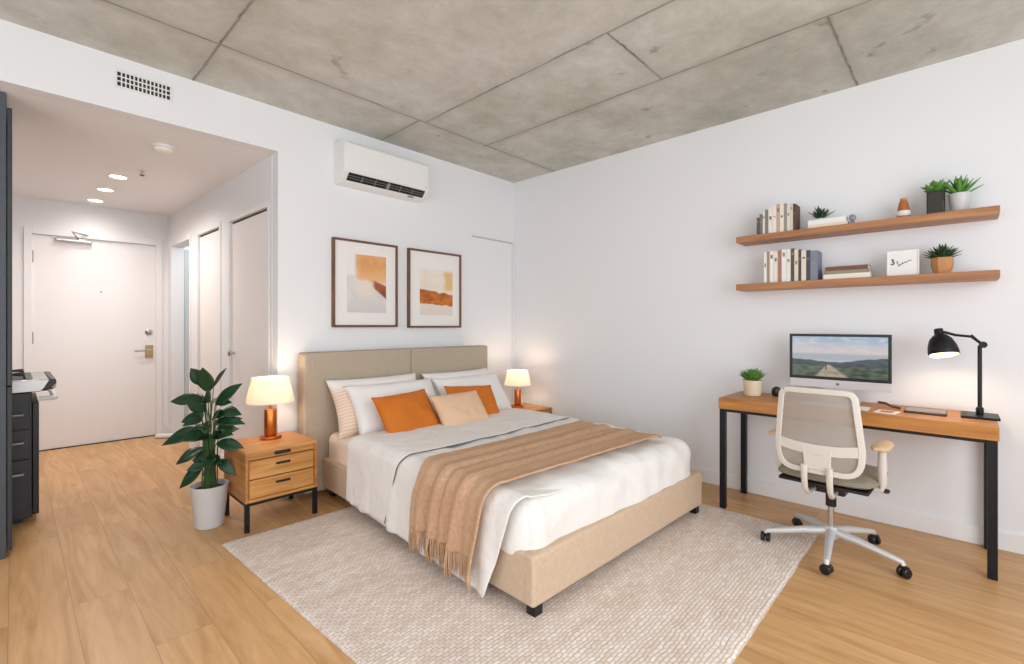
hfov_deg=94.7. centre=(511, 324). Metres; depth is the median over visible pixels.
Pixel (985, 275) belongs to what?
wall shelf
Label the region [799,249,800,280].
book
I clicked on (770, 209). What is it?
book
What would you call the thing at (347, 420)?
pillow
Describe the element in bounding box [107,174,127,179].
recessed light
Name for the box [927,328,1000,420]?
desk lamp
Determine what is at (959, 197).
potted plant
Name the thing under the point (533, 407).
nightstand
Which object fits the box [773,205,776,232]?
book
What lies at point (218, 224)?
trim
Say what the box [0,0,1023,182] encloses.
ceiling
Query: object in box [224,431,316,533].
nightstand
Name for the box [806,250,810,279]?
book
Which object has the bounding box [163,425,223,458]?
baseboard
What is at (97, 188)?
recessed light
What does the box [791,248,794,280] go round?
book
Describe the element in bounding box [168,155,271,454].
wall
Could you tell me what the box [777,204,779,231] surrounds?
book
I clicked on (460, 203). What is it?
wall
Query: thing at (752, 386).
potted plant
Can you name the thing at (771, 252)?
book
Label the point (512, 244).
trim
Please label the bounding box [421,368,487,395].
pillow
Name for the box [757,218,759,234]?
book
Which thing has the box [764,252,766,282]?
book
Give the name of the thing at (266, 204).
trim
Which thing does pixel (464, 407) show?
cushion
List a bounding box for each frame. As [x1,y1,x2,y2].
[331,237,397,326]
[407,248,460,327]
[887,249,918,275]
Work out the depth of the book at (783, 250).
3.01 m
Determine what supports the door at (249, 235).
in the wall at (251, 188)
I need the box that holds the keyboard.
[860,406,870,410]
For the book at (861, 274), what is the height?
0.030 m
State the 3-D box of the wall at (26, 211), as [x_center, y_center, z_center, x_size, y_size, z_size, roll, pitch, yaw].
[-4.320,0.001,4.502,0.100,2.345,2.100,0,0,43]
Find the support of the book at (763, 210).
on the wall shelf at (990, 212)
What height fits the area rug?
0.015 m
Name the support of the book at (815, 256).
on the wall shelf at (985, 275)
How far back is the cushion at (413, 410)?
3.09 m
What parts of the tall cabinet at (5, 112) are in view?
door, door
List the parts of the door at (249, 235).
knob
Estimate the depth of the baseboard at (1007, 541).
2.80 m
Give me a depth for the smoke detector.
3.06 m
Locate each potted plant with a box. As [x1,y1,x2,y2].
[162,367,244,529]
[738,368,766,395]
[808,206,833,218]
[920,179,950,213]
[922,244,961,272]
[943,175,983,210]
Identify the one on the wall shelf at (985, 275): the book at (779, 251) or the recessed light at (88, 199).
the book at (779, 251)
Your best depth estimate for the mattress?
3.13 m
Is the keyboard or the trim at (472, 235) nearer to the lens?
the keyboard
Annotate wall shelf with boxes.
[736,205,999,245]
[736,270,999,291]
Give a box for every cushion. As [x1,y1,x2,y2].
[371,389,440,432]
[429,390,488,425]
[444,385,499,414]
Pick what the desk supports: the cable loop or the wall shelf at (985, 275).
the cable loop
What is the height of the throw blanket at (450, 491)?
0.469 m
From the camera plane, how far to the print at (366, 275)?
3.64 m
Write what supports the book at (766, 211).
on the wall shelf at (990, 212)
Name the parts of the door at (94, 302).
closer arm, lever, lock plate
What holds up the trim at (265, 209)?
attached to the wall at (251, 188)
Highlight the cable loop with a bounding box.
[878,401,900,408]
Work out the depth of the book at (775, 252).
3.04 m
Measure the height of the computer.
0.410 m
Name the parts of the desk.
leg, leg, rail, leg, leg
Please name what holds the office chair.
on the floor
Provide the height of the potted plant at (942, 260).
0.168 m
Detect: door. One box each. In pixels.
[32,231,155,450]
[184,250,188,426]
[200,230,218,454]
[227,211,266,439]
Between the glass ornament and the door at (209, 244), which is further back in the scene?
the door at (209, 244)
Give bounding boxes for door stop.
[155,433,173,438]
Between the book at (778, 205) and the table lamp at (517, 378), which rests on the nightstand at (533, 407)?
the table lamp at (517, 378)
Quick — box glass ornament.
[849,214,855,222]
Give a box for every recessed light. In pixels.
[86,198,103,201]
[96,187,114,191]
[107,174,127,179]
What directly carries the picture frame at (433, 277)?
attached to the wall at (460, 203)
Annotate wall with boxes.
[0,19,513,432]
[12,195,188,424]
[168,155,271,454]
[514,39,1023,534]
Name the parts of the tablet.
glass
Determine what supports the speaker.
on the desk
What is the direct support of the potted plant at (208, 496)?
on the floor
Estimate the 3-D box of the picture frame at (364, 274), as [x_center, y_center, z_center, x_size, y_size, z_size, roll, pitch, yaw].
[-1.123,-0.313,3.638,0.032,0.658,0.545,0,0,43]
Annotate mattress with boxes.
[329,432,356,465]
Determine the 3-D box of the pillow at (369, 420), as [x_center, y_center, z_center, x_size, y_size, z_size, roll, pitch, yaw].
[-0.810,0.582,3.383,0.726,0.332,0.278,0,0,-43]
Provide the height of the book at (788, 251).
0.206 m
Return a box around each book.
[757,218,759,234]
[760,214,762,233]
[763,210,764,233]
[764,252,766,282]
[765,210,767,233]
[767,251,769,282]
[768,206,772,232]
[770,251,773,281]
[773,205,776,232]
[774,251,777,281]
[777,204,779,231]
[778,250,781,281]
[780,203,783,231]
[782,249,785,281]
[784,203,786,230]
[786,249,790,281]
[787,203,789,230]
[790,203,792,230]
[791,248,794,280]
[793,204,799,229]
[794,249,798,280]
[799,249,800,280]
[801,250,805,280]
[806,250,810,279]
[808,216,848,225]
[808,221,849,227]
[810,250,821,279]
[823,272,872,278]
[824,268,871,274]
[825,264,870,270]
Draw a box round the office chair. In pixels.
[760,386,911,578]
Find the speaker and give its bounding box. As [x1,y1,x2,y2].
[771,386,780,396]
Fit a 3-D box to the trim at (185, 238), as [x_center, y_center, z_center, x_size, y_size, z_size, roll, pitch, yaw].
[-3.343,0.153,4.754,0.730,2.040,0.007,0,0,42]
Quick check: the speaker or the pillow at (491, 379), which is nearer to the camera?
the speaker
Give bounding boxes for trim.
[23,226,162,433]
[39,435,154,451]
[170,234,190,446]
[196,221,220,455]
[228,201,269,437]
[233,209,266,223]
[472,235,512,243]
[512,244,512,403]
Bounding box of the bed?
[298,345,701,617]
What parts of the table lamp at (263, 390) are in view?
lamp shade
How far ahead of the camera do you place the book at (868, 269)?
2.79 m
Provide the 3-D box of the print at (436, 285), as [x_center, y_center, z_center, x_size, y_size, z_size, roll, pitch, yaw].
[-0.658,-0.286,4.125,0.001,0.402,0.356,0,0,43]
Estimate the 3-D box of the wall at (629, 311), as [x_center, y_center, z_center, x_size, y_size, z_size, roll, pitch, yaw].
[1.780,-0.146,3.288,4.970,2.638,0.120,0,0,43]
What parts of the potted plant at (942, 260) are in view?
pot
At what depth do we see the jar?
2.64 m
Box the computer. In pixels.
[790,334,891,403]
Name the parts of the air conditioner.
panel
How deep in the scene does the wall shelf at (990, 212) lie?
2.70 m
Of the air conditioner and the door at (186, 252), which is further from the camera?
the door at (186, 252)
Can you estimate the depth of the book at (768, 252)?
3.07 m
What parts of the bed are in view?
leg, headboard, rail, leg, footboard, leg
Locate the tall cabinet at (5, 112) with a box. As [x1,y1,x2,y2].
[0,92,11,559]
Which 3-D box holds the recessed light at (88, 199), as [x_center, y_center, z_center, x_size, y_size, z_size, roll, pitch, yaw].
[-3.915,-1.169,4.436,0.128,0.006,0.128,0,0,43]
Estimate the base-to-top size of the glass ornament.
0.060 m
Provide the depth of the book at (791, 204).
2.98 m
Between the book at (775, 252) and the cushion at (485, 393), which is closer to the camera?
the book at (775, 252)
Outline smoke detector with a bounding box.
[151,143,174,154]
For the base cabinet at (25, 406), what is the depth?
2.78 m
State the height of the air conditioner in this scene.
0.300 m
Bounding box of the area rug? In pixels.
[221,503,818,663]
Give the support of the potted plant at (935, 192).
on the wall shelf at (990, 212)
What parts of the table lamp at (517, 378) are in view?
lamp shade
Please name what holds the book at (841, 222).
on the wall shelf at (990, 212)
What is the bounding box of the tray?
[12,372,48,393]
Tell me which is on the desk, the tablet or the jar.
the tablet
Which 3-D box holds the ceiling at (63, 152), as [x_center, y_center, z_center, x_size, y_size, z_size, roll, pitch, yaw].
[-2.995,-1.222,3.938,2.900,0.100,3.100,0,0,43]
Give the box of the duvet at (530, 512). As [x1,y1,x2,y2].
[346,408,690,597]
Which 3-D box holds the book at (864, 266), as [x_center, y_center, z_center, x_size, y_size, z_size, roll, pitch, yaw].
[2.018,-0.338,2.835,0.210,0.024,0.131,0,0,45]
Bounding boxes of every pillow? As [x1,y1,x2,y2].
[326,373,415,439]
[343,378,439,434]
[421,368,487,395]
[431,373,510,409]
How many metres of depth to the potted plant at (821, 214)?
2.91 m
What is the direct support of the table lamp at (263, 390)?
on the nightstand at (285, 466)
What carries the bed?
on the area rug
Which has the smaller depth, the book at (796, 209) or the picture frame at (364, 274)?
the book at (796, 209)
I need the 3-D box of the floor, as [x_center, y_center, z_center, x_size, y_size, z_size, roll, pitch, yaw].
[-0.974,1.198,2.473,7.850,0.050,5.050,0,0,43]
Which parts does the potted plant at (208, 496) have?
pot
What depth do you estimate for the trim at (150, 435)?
4.65 m
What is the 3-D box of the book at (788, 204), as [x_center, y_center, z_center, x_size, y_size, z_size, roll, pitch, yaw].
[1.793,-0.683,3.037,0.016,0.176,0.117,0,0,43]
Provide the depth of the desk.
2.38 m
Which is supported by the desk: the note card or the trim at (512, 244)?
the note card
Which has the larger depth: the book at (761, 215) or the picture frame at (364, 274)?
the picture frame at (364, 274)
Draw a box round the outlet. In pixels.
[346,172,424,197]
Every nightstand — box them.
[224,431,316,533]
[511,403,551,413]
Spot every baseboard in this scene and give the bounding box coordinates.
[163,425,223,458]
[690,466,1023,554]
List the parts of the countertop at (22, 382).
control panel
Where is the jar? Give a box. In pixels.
[896,198,910,216]
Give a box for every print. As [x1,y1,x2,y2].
[347,253,385,312]
[420,268,452,315]
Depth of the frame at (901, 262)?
2.65 m
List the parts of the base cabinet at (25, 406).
handle, handle, handle, drawer, drawer, drawer, oven door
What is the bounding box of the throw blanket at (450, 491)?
[408,421,661,592]
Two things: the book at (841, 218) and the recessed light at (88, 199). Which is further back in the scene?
the recessed light at (88, 199)
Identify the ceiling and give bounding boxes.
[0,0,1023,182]
[0,87,270,215]
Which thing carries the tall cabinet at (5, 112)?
on the floor
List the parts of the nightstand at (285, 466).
leg, panel, leg, frame, rail, drawer, drawer, panel, handle, handle, panel, leg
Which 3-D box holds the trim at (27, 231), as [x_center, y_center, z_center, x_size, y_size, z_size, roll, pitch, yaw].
[-4.086,0.138,4.665,0.015,2.070,1.032,0,0,43]
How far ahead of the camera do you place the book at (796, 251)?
2.96 m
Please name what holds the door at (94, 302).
in the wall at (26, 211)
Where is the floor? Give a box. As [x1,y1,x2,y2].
[0,436,1023,663]
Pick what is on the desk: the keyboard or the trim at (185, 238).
the keyboard
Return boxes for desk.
[719,391,999,580]
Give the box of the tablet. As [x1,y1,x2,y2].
[903,407,947,416]
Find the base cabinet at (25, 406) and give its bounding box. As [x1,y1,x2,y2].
[12,392,38,523]
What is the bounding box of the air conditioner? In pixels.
[335,140,428,202]
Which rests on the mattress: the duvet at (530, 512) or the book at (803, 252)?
the duvet at (530, 512)
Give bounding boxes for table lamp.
[245,376,293,440]
[504,369,530,407]
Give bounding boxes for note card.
[874,409,899,414]
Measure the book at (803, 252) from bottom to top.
0.190 m
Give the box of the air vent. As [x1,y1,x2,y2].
[115,68,171,102]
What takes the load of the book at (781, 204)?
on the wall shelf at (990, 212)
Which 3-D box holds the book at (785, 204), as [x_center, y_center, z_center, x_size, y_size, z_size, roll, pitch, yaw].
[1.781,-0.685,3.049,0.016,0.180,0.117,0,0,43]
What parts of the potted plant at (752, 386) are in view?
pot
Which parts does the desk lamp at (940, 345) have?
lamp shade, arm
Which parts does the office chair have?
armrest, frame, seat, armrest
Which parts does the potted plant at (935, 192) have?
pot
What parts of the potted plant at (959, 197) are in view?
pot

